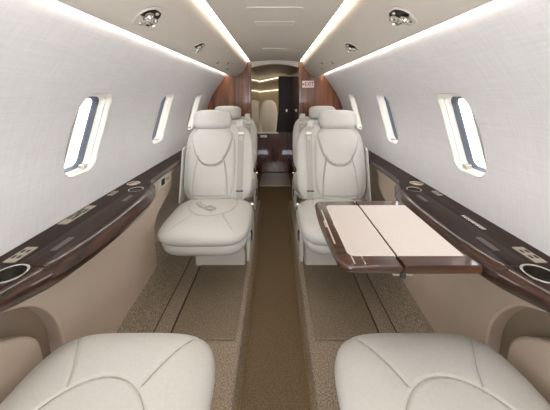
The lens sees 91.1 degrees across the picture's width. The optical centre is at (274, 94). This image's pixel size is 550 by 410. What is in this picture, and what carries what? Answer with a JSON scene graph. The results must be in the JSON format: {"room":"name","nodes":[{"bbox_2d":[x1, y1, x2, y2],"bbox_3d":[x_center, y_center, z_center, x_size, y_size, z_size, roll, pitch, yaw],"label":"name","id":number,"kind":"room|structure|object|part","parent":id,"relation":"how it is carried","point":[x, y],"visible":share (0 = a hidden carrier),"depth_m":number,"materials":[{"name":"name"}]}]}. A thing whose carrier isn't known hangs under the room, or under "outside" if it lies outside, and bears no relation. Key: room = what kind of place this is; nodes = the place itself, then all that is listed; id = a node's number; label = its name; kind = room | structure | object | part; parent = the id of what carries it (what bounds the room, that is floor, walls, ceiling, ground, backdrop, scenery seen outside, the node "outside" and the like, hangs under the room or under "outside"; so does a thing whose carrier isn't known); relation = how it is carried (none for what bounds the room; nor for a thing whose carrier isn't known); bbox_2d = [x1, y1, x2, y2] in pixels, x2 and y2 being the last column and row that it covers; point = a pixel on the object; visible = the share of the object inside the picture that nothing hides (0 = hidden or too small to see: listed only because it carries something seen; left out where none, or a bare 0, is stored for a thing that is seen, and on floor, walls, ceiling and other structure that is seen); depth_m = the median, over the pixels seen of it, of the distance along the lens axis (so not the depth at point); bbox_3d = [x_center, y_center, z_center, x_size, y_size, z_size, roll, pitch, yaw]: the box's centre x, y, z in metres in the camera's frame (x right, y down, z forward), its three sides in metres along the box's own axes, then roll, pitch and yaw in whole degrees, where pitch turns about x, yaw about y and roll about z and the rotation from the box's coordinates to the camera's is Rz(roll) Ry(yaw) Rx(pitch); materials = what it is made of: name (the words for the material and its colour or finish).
{"room":"aircraft cabin","nodes":[
{"label":"aircraft cabin","id":0,"kind":"room"},
{"bbox_2d":[0,0,225,255],"bbox_3d":[-0.607,0.033,1.035,0.414,0.954,3.970,0,0,0],"label":"wall","id":1,"kind":"structure","parent":0,"point":[55,55],"depth_m":0.91,"materials":[{"name":"plastic"}]},
{"bbox_2d":[0,336,42,403],"bbox_3d":[-0.744,0.726,0.543,0.043,0.287,0.611,0,0,0],"label":"trim","id":2,"kind":"structure","parent":1,"relation":"attached to","point":[19,355],"depth_m":0.75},
{"bbox_2d":[1,169,172,352],"bbox_3d":[-0.737,0.831,1.291,0.114,0.719,1.455,0,0,0],"label":"side wall panel","id":3,"kind":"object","parent":1,"relation":"attached to","point":[96,298],"depth_m":1.14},
{"bbox_2d":[64,93,111,177],"bbox_3d":[-0.768,0.155,1.080,0.159,0.344,0.206,0,0,0],"label":"window","id":4,"kind":"structure","parent":1,"relation":"in","point":[101,102],"depth_m":1.16,"materials":[{"name":"beige plastic"}]},
{"bbox_2d":[0,150,181,312],"bbox_3d":[-0.681,0.504,1.024,0.228,0.087,3.947,0,0,0],"label":"ledge","id":5,"kind":"object","parent":1,"relation":"attached to","point":[44,260],"visible":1,"depth_m":0.87,"materials":[{"name":"brown wood"}]},
{"bbox_2d":[3,247,37,262],"bbox_3d":[-0.738,0.465,0.785,0.034,0.005,0.075,0,0,0],"label":"outlet plate","id":6,"kind":"object","parent":5,"relation":"attached to","point":[23,253],"depth_m":0.78,"materials":[{"name":"beige plastic"}]},
{"bbox_2d":[50,237,74,250],"bbox_3d":[-0.658,0.463,0.838,0.020,0.005,0.075,0,0,0],"label":"vent grille","id":7,"kind":"object","parent":5,"relation":"attached to","point":[63,243],"depth_m":0.83,"materials":[{"name":"grey metal"}]},
{"bbox_2d":[57,206,95,223],"bbox_3d":[-0.765,0.465,1.050,0.036,0.005,0.160,0,0,0],"label":"outlet plate","id":8,"kind":"object","parent":5,"relation":"attached to","point":[86,210],"depth_m":1.04,"materials":[{"name":"beige plastic"}]},
{"bbox_3d":[-0.634,0.481,1.030,0.132,0.040,0.590,0,0,0],"label":"compartment lid","id":9,"kind":"part","parent":5,"relation":"part of","materials":[{"name":"brown wood"}]},
{"bbox_2d":[121,195,133,201],"bbox_3d":[-0.658,0.463,1.205,0.020,0.005,0.070,0,0,0],"label":"vent grille","id":10,"kind":"object","parent":5,"relation":"attached to","point":[127,198],"depth_m":1.20,"materials":[{"name":"grey"}]},
{"bbox_2d":[0,164,189,358],"bbox_3d":[-0.760,0.880,1.035,0.120,0.820,3.970,0,0,0],"label":"trim","id":11,"kind":"structure","parent":1,"relation":"attached to","point":[21,321],"depth_m":0.89,"materials":[{"name":"beige plastic"}]},
{"bbox_2d":[56,0,246,76],"bbox_3d":[-0.410,-0.294,1.024,0.203,0.181,3.948,0,0,0],"label":"panel","id":12,"kind":"object","parent":1,"relation":"attached to","point":[183,27],"visible":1,"depth_m":1.00,"materials":[{"name":"beige plastic"}]},
{"bbox_2d":[132,7,163,26],"bbox_3d":[-0.385,-0.235,0.820,0.079,0.050,0.104,0,0,0],"label":"light","id":13,"kind":"object","parent":12,"relation":"attached to","point":[145,16],"depth_m":0.81,"materials":[{"name":"silver"}]},
{"bbox_2d":[142,11,154,20],"bbox_3d":[-0.374,-0.234,0.798,0.035,0.028,0.038,0,0,0],"label":"lamp","id":14,"kind":"object","parent":12,"relation":"attached to","point":[146,15],"depth_m":0.79,"materials":[{"name":"silver metal"}]},
{"bbox_2d":[140,10,160,19],"bbox_3d":[-0.385,-0.236,0.820,0.065,0.042,0.086,0,0,0],"label":"socket","id":15,"kind":"object","parent":12,"relation":"attached to","point":[144,14],"depth_m":0.80,"materials":[{"name":"black rubber"}]},
{"bbox_2d":[189,42,205,52],"bbox_3d":[-0.385,-0.235,1.340,0.079,0.050,0.104,0,0,0],"label":"light","id":16,"kind":"object","parent":12,"relation":"attached to","point":[197,47],"depth_m":1.32,"materials":[{"name":"silver metal"}]},
{"bbox_2d":[201,0,247,58],"bbox_3d":[-0.299,-0.399,1.020,0.026,0.006,3.940,0,0,0],"label":"light","id":17,"kind":"object","parent":12,"relation":"attached to","point":[202,1],"visible":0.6,"depth_m":1.50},
{"bbox_2d":[152,94,173,143],"bbox_3d":[-0.768,0.155,1.785,0.159,0.344,0.206,0,0,0],"label":"window","id":18,"kind":"structure","parent":1,"relation":"in","point":[163,111],"depth_m":1.86,"materials":[{"name":"beige plastic"}]},
{"bbox_2d":[157,171,170,190],"bbox_3d":[-0.735,0.564,1.790,0.014,0.070,0.210,0,0,0],"label":"control panel","id":19,"kind":"object","parent":1,"relation":"attached to","point":[165,179],"visible":0.8,"depth_m":1.77,"materials":[{"name":"beige plastic"}]},
{"bbox_2d":[187,94,201,129],"bbox_3d":[-0.768,0.155,2.480,0.159,0.344,0.206,0,0,0],"label":"window","id":20,"kind":"structure","parent":1,"relation":"in","point":[196,101],"depth_m":2.56,"materials":[{"name":"beige plastic"}]},
{"bbox_2d":[252,68,258,177],"bbox_3d":[-0.278,0.455,3.720,0.025,1.610,1.360,0,0,0],"label":"wall","id":21,"kind":"structure","parent":0,"point":[255,77],"depth_m":3.87,"materials":[{"name":"red wood"}]},
{"bbox_2d":[248,61,251,118],"bbox_3d":[-0.281,0.443,3.011,0.038,1.635,0.067,0,0,0],"label":"trim","id":22,"kind":"structure","parent":21,"relation":"attached to","point":[249,62],"depth_m":2.98,"materials":[{"name":"brown wood"}]},
{"bbox_2d":[259,76,290,172],"bbox_3d":[0.000,0.480,4.365,0.540,1.560,0.050,0,0,0],"label":"cabinet","id":23,"kind":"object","parent":21,"relation":"in","point":[274,147],"depth_m":4.36,"materials":[{"name":"red wood"}]},
{"bbox_3d":[0.163,0.152,4.378,0.215,0.905,0.025,0,0,0],"label":"panel","id":24,"kind":"part","parent":23,"relation":"part of","materials":[{"name":"black wood"}]},
{"bbox_2d":[259,81,277,131],"bbox_3d":[0.000,0.430,5.575,1.240,1.720,0.050,0,0,0],"label":"wall","id":25,"kind":"structure","parent":0,"point":[269,95],"depth_m":5.55,"materials":[{"name":"beige"}]},
{"bbox_2d":[259,73,289,82],"bbox_3d":[0.000,-0.340,5.010,1.240,0.300,1.180,0,0,0],"label":"ceiling","id":26,"kind":"structure","parent":0,"point":[270,75],"depth_m":4.81,"materials":[{"name":"beige"}]},
{"bbox_2d":[205,0,344,61],"bbox_3d":[0.000,-0.382,1.030,0.548,0.027,3.960,0,0,0],"label":"ceiling","id":27,"kind":"structure","parent":0,"point":[233,14],"depth_m":1.52,"materials":[{"name":"beige plastic"}]},
{"bbox_2d":[246,7,303,26],"bbox_3d":[0.000,-0.380,1.335,0.250,0.008,0.330,0,0,0],"label":"ceiling hatch","id":28,"kind":"object","parent":27,"relation":"attached to","point":[259,16],"visible":1,"depth_m":1.30,"materials":[{"name":"beige plastic"}]},
{"bbox_2d":[262,48,287,50],"bbox_3d":[0.000,-0.381,2.260,0.210,0.006,0.120,0,0,0],"label":"recessed light","id":29,"kind":"object","parent":27,"relation":"in","point":[263,49],"visible":0.88,"depth_m":2.24,"materials":[{"name":"beige plastic"}]},
{"bbox_2d":[207,62,342,116],"bbox_3d":[0.000,0.450,3.020,1.588,1.640,0.040,0,0,0],"label":"wall","id":30,"kind":"structure","parent":0,"point":[232,91],"depth_m":3.00,"materials":[{"name":"brown wood"}]},
{"bbox_2d":[251,60,298,67],"bbox_3d":[0.000,-0.347,3.022,0.528,0.085,0.055,0,0,0],"label":"trim","id":31,"kind":"structure","parent":30,"relation":"attached to","point":[269,62],"depth_m":3.00,"materials":[{"name":"beige plastic"}]},
{"bbox_2d":[302,79,313,87],"bbox_3d":[0.362,-0.129,2.989,0.146,0.094,0.020,0,0,0],"label":"exit sign","id":32,"kind":"object","parent":30,"relation":"attached to","point":[305,84],"visible":1,"depth_m":2.99,"materials":[{"name":"white plastic"}]},
{"bbox_2d":[257,173,292,207],"bbox_3d":[0.000,1.275,4.450,0.580,0.030,2.900,0,0,0],"label":"floor","id":33,"kind":"structure","parent":0,"point":[269,196],"depth_m":3.38,"materials":[{"name":"carpet"}]},
{"bbox_2d":[260,100,276,131],"bbox_3d":[-0.120,0.680,5.025,0.380,1.160,0.450,0,0,0],"label":"seat","id":34,"kind":"object","parent":33,"relation":"on","point":[268,112],"visible":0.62,"depth_m":5.14,"materials":[{"name":"beige leather"}]},
{"bbox_2d":[259,173,290,185],"bbox_3d":[0.000,1.254,4.025,0.430,0.012,0.610,0,0,0],"label":"plate","id":35,"kind":"object","parent":33,"relation":"on","point":[267,179],"visible":1,"depth_m":3.99,"materials":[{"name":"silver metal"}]},
{"bbox_2d":[197,0,352,55],"bbox_3d":[0.000,-0.445,1.035,1.400,0.020,3.970,0,0,0],"label":"light strips","id":36,"kind":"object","parent":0,"point":[199,1],"depth_m":1.62,"materials":[{"name":"beige plastic"}]},
{"bbox_2d":[253,64,296,75],"bbox_3d":[0.000,-0.353,3.751,0.528,0.073,1.399,0,0,0],"label":"ceiling","id":37,"kind":"structure","parent":0,"point":[264,69],"depth_m":3.63,"materials":[{"name":"beige plastic"}]},
{"bbox_2d":[116,200,434,409],"bbox_3d":[0.000,1.092,1.025,1.490,0.336,3.950,0,0,0],"label":"floor","id":38,"kind":"structure","parent":0,"point":[274,378],"depth_m":1.40,"materials":[{"name":"carpet"}]},
{"bbox_2d":[0,333,215,409],"bbox_3d":[-0.417,0.762,0.352,0.521,0.817,1.021,0,0,0],"label":"seat","id":39,"kind":"object","parent":38,"relation":"on","point":[106,371],"visible":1,"depth_m":0.69,"materials":[{"name":"beige leather"}]},
{"bbox_2d":[153,256,192,332],"bbox_3d":[-0.598,1.169,0.975,0.004,0.006,3.850,0,0,0],"label":"trim","id":40,"kind":"structure","parent":38,"relation":"on","point":[192,256],"depth_m":1.55,"materials":[{"name":"brown"}]},
{"bbox_2d":[170,266,200,332],"bbox_3d":[-0.511,1.169,0.975,0.006,0.006,3.850,0,0,0],"label":"trim","id":41,"kind":"structure","parent":38,"relation":"attached to","point":[199,266],"depth_m":1.52,"materials":[{"name":"brown"}]},
{"bbox_2d":[172,256,247,339],"bbox_3d":[-0.346,1.165,1.768,0.313,0.011,0.965,0,0,0],"label":"floor panel","id":42,"kind":"object","parent":38,"relation":"on","point":[211,309],"visible":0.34,"depth_m":1.49,"materials":[{"name":"carpet"}]},
{"bbox_2d":[158,110,253,265],"bbox_3d":[-0.405,0.640,1.750,0.530,1.061,0.671,0,0,0],"label":"seat","id":43,"kind":"object","parent":42,"relation":"on","point":[215,226],"visible":1,"depth_m":1.85,"materials":[{"name":"beige leather"}]},
{"bbox_2d":[158,199,252,246],"bbox_3d":[-0.405,0.772,1.682,0.518,0.132,0.528,0,0,0],"label":"seat cushion","id":44,"kind":"object","parent":43,"relation":"on","point":[196,222],"depth_m":1.52,"materials":[{"name":"beige leather"}]},
{"bbox_3d":[-0.405,0.841,1.694,0.500,0.098,0.500,0,0,0],"label":"seat","id":45,"kind":"part","parent":43,"relation":"part of","materials":[{"name":"beige leather"}]},
{"bbox_2d":[215,106,257,209],"bbox_3d":[-0.423,0.640,2.489,0.521,1.061,0.662,0,0,0],"label":"seat","id":46,"kind":"object","parent":38,"relation":"on","point":[235,111],"visible":0.08,"depth_m":2.69,"materials":[{"name":"beige leather"}]},
{"bbox_3d":[-0.425,0.841,2.434,0.500,0.098,0.500,0,0,0],"label":"seat","id":47,"kind":"part","parent":46,"relation":"part of","materials":[{"name":"beige leather"}]},
{"bbox_2d":[251,172,256,191],"bbox_3d":[-0.425,0.772,2.422,0.518,0.132,0.528,0,0,0],"label":"seat cushion","id":48,"kind":"object","parent":46,"relation":"on","point":[254,186],"depth_m":2.39,"materials":[{"name":"beige leather"}]},
{"bbox_2d":[238,210,261,409],"bbox_3d":[-0.145,1.256,1.025,0.008,0.007,3.950,0,0,0],"label":"trim","id":49,"kind":"structure","parent":38,"relation":"attached to","point":[261,210],"depth_m":1.43,"materials":[{"name":"gold metal"}]},
{"bbox_2d":[288,211,311,409],"bbox_3d":[0.145,1.256,1.025,0.008,0.007,3.950,0,0,0],"label":"trim","id":50,"kind":"structure","parent":38,"relation":"attached to","point":[288,211],"depth_m":1.43,"materials":[{"name":"gold metal"}]},
{"bbox_2d":[292,106,334,209],"bbox_3d":[0.423,0.640,2.489,0.521,1.061,0.662,0,0,0],"label":"seat","id":51,"kind":"object","parent":38,"relation":"on","point":[314,111],"visible":0.06,"depth_m":2.69,"materials":[{"name":"beige leather"}]},
{"bbox_2d":[293,172,298,191],"bbox_3d":[0.425,0.772,2.422,0.518,0.132,0.528,0,0,0],"label":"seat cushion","id":52,"kind":"object","parent":51,"relation":"on","point":[295,186],"depth_m":2.39,"materials":[{"name":"beige leather"}]},
{"bbox_3d":[0.425,0.841,2.434,0.500,0.098,0.500,0,0,0],"label":"seat","id":53,"kind":"part","parent":51,"relation":"part of","materials":[{"name":"beige leather"}]},
{"bbox_2d":[302,256,377,339],"bbox_3d":[0.346,1.165,1.768,0.313,0.011,0.965,0,0,0],"label":"floor mat","id":54,"kind":"object","parent":38,"relation":"on","point":[338,309],"visible":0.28,"depth_m":1.49,"materials":[{"name":"carpet"}]},
{"bbox_2d":[296,110,370,264],"bbox_3d":[0.405,0.640,1.750,0.530,1.061,0.671,0,0,0],"label":"seat","id":55,"kind":"object","parent":54,"relation":"on","point":[332,159],"visible":0.66,"depth_m":1.89,"materials":[{"name":"beige leather"}]},
{"bbox_3d":[0.405,0.841,1.694,0.500,0.098,0.500,0,0,0],"label":"seat","id":56,"kind":"part","parent":55,"relation":"part of","materials":[{"name":"beige leather"}]},
{"bbox_2d":[297,199,360,246],"bbox_3d":[0.405,0.772,1.682,0.518,0.132,0.528,0,0,0],"label":"seat cushion","id":57,"kind":"object","parent":55,"relation":"on","point":[310,232],"depth_m":1.57,"materials":[{"name":"beige leather"}]},
{"bbox_2d":[353,273,379,332],"bbox_3d":[0.511,1.169,0.975,0.006,0.006,3.850,0,0,0],"label":"trim","id":58,"kind":"structure","parent":38,"relation":"attached to","point":[353,273],"depth_m":1.50,"materials":[{"name":"brown"}]},
{"bbox_2d":[366,273,396,332],"bbox_3d":[0.598,1.169,0.975,0.004,0.006,3.850,0,0,0],"label":"trim","id":59,"kind":"structure","parent":38,"relation":"attached to","point":[366,273],"depth_m":1.49,"materials":[{"name":"brown"}]},
{"bbox_2d":[334,333,549,409],"bbox_3d":[0.417,0.762,0.352,0.521,0.817,1.021,0,0,0],"label":"seat","id":60,"kind":"object","parent":38,"relation":"on","point":[374,371],"visible":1,"depth_m":0.69,"materials":[{"name":"beige leather"}]},
{"bbox_2d":[291,68,297,177],"bbox_3d":[0.278,0.455,3.720,0.025,1.610,1.360,0,0,0],"label":"wall","id":61,"kind":"structure","parent":0,"point":[294,77],"depth_m":3.87,"materials":[{"name":"red wood"}]},
{"bbox_2d":[298,61,301,118],"bbox_3d":[0.281,0.443,3.011,0.038,1.635,0.067,0,0,0],"label":"trim","id":62,"kind":"structure","parent":61,"relation":"attached to","point":[300,62],"depth_m":2.98,"materials":[{"name":"brown wood"}]},
{"bbox_2d":[324,0,549,255],"bbox_3d":[0.607,0.033,1.035,0.414,0.954,3.970,0,0,0],"label":"wall","id":63,"kind":"structure","parent":0,"point":[494,55],"depth_m":0.91,"materials":[{"name":"plastic"}]},
{"bbox_2d":[348,94,362,129],"bbox_3d":[0.768,0.155,2.480,0.159,0.344,0.206,0,0,0],"label":"window","id":64,"kind":"structure","parent":63,"relation":"in","point":[353,101],"depth_m":2.56,"materials":[{"name":"beige plastic"}]},
{"bbox_2d":[376,94,397,143],"bbox_3d":[0.768,0.155,1.785,0.159,0.344,0.206,0,0,0],"label":"window","id":65,"kind":"structure","parent":63,"relation":"in","point":[386,111],"depth_m":1.86,"materials":[{"name":"beige plastic"}]},
{"bbox_2d":[303,0,493,76],"bbox_3d":[0.410,-0.294,1.024,0.203,0.181,3.948,0,0,0],"label":"panel","id":66,"kind":"object","parent":63,"relation":"attached to","point":[365,27],"visible":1,"depth_m":1.00,"materials":[{"name":"beige plastic"}]},
{"bbox_2d":[302,0,348,58],"bbox_3d":[0.299,-0.399,1.020,0.026,0.006,3.940,0,0,0],"label":"light","id":67,"kind":"object","parent":66,"relation":"attached to","point":[345,1],"visible":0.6,"depth_m":1.50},
{"bbox_2d":[344,42,360,52],"bbox_3d":[0.385,-0.235,1.340,0.079,0.050,0.104,0,0,0],"label":"light","id":68,"kind":"object","parent":66,"relation":"attached to","point":[352,47],"depth_m":1.32,"materials":[{"name":"silver"}]},
{"bbox_2d":[389,10,409,16],"bbox_3d":[0.385,-0.236,0.820,0.065,0.042,0.086,0,0,0],"label":"socket","id":69,"kind":"object","parent":66,"relation":"attached to","point":[392,13],"depth_m":0.80,"materials":[{"name":"black plastic"}]},
{"bbox_2d":[386,7,417,26],"bbox_3d":[0.385,-0.235,0.820,0.079,0.050,0.104,0,0,0],"label":"light","id":70,"kind":"object","parent":66,"relation":"attached to","point":[398,16],"depth_m":0.81,"materials":[{"name":"silver metal"}]},
{"bbox_2d":[400,14,412,23],"bbox_3d":[0.388,-0.225,0.798,0.035,0.028,0.038,0,0,0],"label":"lamp","id":71,"kind":"object","parent":66,"relation":"attached to","point":[406,18],"depth_m":0.79,"materials":[{"name":"silver metal"}]},
{"bbox_2d":[360,164,549,358],"bbox_3d":[0.760,0.880,1.035,0.120,0.820,3.970,0,0,0],"label":"trim","id":72,"kind":"structure","parent":63,"relation":"attached to","point":[527,321],"depth_m":0.86,"materials":[{"name":"beige plastic"}]},
{"bbox_2d":[368,150,549,312],"bbox_3d":[0.681,0.504,1.024,0.228,0.087,3.947,0,0,0],"label":"ledge","id":73,"kind":"object","parent":63,"relation":"attached to","point":[508,262],"visible":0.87,"depth_m":0.87,"materials":[{"name":"brown wood"}]},
{"bbox_2d":[315,201,482,278],"bbox_3d":[0.378,0.500,0.993,0.417,0.043,0.471,0,0,0],"label":"folding table","id":74,"kind":"object","parent":73,"relation":"attached to","point":[384,237],"visible":1,"depth_m":0.89,"materials":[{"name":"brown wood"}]},
{"bbox_3d":[0.194,0.482,1.002,0.005,0.002,0.255,0,0,0],"label":"edge trim","id":75,"kind":"part","parent":74,"relation":"part of","materials":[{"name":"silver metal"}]},
{"bbox_2d":[416,195,428,201],"bbox_3d":[0.658,0.463,1.205,0.020,0.005,0.070,0,0,0],"label":"vent grille","id":76,"kind":"object","parent":73,"relation":"attached to","point":[422,198],"depth_m":1.20,"materials":[{"name":"grey"}]},
{"bbox_3d":[0.634,0.481,1.030,0.132,0.040,0.590,0,0,0],"label":"compartment lid","id":77,"kind":"part","parent":73,"relation":"part of","materials":[{"name":"brown wood"}]},
{"bbox_2d":[475,237,499,250],"bbox_3d":[0.658,0.463,0.838,0.020,0.005,0.075,0,0,0],"label":"vent grille","id":78,"kind":"object","parent":73,"relation":"attached to","point":[486,243],"depth_m":0.83,"materials":[{"name":"grey metal"}]},
{"bbox_2d":[512,247,546,262],"bbox_3d":[0.738,0.465,0.785,0.034,0.005,0.075,0,0,0],"label":"outlet plate","id":79,"kind":"object","parent":73,"relation":"attached to","point":[526,253],"depth_m":0.78,"materials":[{"name":"beige plastic"}]},
{"bbox_2d":[438,93,485,177],"bbox_3d":[0.768,0.155,1.080,0.159,0.344,0.206,0,0,0],"label":"window","id":80,"kind":"structure","parent":63,"relation":"in","point":[448,102],"depth_m":1.16,"materials":[{"name":"beige plastic"}]},
{"bbox_2d":[377,169,548,352],"bbox_3d":[0.737,0.831,1.291,0.114,0.719,1.455,0,0,0],"label":"side wall panel","id":81,"kind":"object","parent":63,"relation":"attached to","point":[471,306],"depth_m":1.04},
{"bbox_2d":[507,336,549,403],"bbox_3d":[0.744,0.726,0.543,0.043,0.287,0.611,0,0,0],"label":"trim","id":82,"kind":"structure","parent":63,"relation":"attached to","point":[530,355],"depth_m":0.75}
]}

